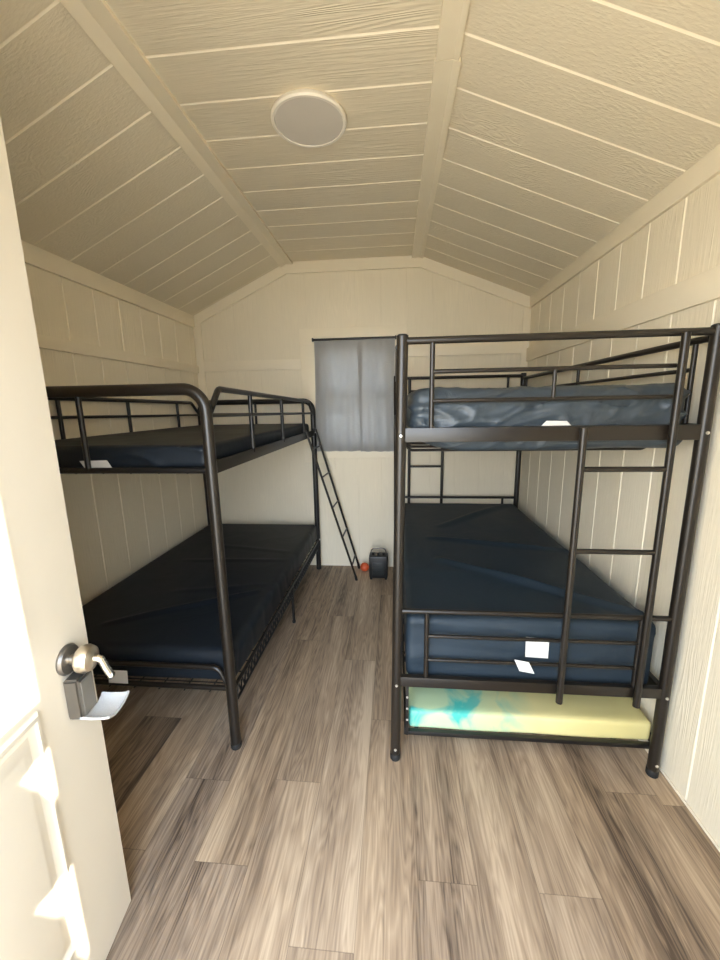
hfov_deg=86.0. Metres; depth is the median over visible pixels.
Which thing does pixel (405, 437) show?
bunk bed
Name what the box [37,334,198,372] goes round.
trim
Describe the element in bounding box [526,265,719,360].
trim
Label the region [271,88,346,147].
recessed light
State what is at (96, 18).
trim
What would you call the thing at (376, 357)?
curtain
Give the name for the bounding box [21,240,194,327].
trim
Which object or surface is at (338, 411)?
curtain
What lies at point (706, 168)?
trim
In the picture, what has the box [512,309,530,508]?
trim
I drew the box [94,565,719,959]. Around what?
floor
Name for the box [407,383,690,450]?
mattress
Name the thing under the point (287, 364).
trim
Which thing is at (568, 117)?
ceiling
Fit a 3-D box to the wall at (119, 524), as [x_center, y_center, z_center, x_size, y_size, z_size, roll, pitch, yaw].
[-1.648,-0.026,1.868,0.100,2.400,3.710,0,11,5]
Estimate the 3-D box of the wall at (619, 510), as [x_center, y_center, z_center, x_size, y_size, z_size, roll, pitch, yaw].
[1.295,-0.026,1.601,0.100,2.400,3.710,0,11,5]
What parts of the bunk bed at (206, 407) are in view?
frame, frame, rail, rail, leg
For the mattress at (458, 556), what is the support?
on the bunk bed at (405, 437)
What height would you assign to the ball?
0.080 m
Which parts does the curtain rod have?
rod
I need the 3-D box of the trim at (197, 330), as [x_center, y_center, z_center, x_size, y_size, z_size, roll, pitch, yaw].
[-1.407,-0.279,3.584,0.070,2.240,0.015,0,11,5]
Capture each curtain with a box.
[314,340,361,450]
[358,338,394,451]
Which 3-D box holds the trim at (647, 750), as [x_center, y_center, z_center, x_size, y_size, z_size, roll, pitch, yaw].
[1.274,1.121,1.964,0.006,0.012,3.240,0,11,5]
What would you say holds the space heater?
on the floor
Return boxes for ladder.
[305,428,359,580]
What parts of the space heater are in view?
panel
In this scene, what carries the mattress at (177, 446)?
on the bunk bed at (206, 407)
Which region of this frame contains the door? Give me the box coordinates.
[0,116,130,959]
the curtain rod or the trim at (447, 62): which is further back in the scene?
the curtain rod
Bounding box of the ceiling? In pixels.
[0,0,719,315]
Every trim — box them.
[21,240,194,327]
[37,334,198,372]
[59,0,292,266]
[193,323,207,397]
[194,256,531,325]
[204,359,300,371]
[299,325,406,461]
[408,343,521,356]
[412,0,469,258]
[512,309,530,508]
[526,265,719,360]
[529,144,719,307]
[638,740,719,851]
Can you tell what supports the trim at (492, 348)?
attached to the wall at (276, 487)
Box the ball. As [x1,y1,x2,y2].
[360,562,368,570]
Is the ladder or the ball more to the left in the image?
the ladder
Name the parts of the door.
panel, panel, knob, lever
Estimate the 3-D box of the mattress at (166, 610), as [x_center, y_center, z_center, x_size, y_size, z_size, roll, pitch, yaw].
[-0.976,0.649,2.633,1.018,0.183,1.926,0,11,5]
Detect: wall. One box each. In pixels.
[25,263,207,605]
[201,268,528,566]
[519,174,719,846]
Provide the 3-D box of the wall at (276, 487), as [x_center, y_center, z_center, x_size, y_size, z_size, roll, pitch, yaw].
[-0.020,-0.565,3.461,3.055,2.800,0.100,0,11,5]
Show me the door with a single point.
(65, 892)
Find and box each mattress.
[55,424,308,467]
[82,524,316,683]
[403,503,655,684]
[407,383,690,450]
[407,673,650,739]
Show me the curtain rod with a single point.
(381, 337)
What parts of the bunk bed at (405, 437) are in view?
post, post, ladder rail, rail, post, rail, rail, ladder rail, post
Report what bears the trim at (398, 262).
attached to the wall at (276, 487)
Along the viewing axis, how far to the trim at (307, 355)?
3.33 m
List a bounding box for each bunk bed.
[46,383,321,750]
[390,323,719,778]
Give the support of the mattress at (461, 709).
on the frame
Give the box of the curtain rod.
[312,335,395,341]
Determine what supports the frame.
on the floor
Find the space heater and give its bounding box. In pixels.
[369,548,387,579]
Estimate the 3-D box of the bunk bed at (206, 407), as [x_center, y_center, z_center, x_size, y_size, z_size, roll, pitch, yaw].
[-0.991,0.235,2.583,1.077,1.594,1.982,0,11,5]
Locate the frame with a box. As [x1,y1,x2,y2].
[402,622,650,748]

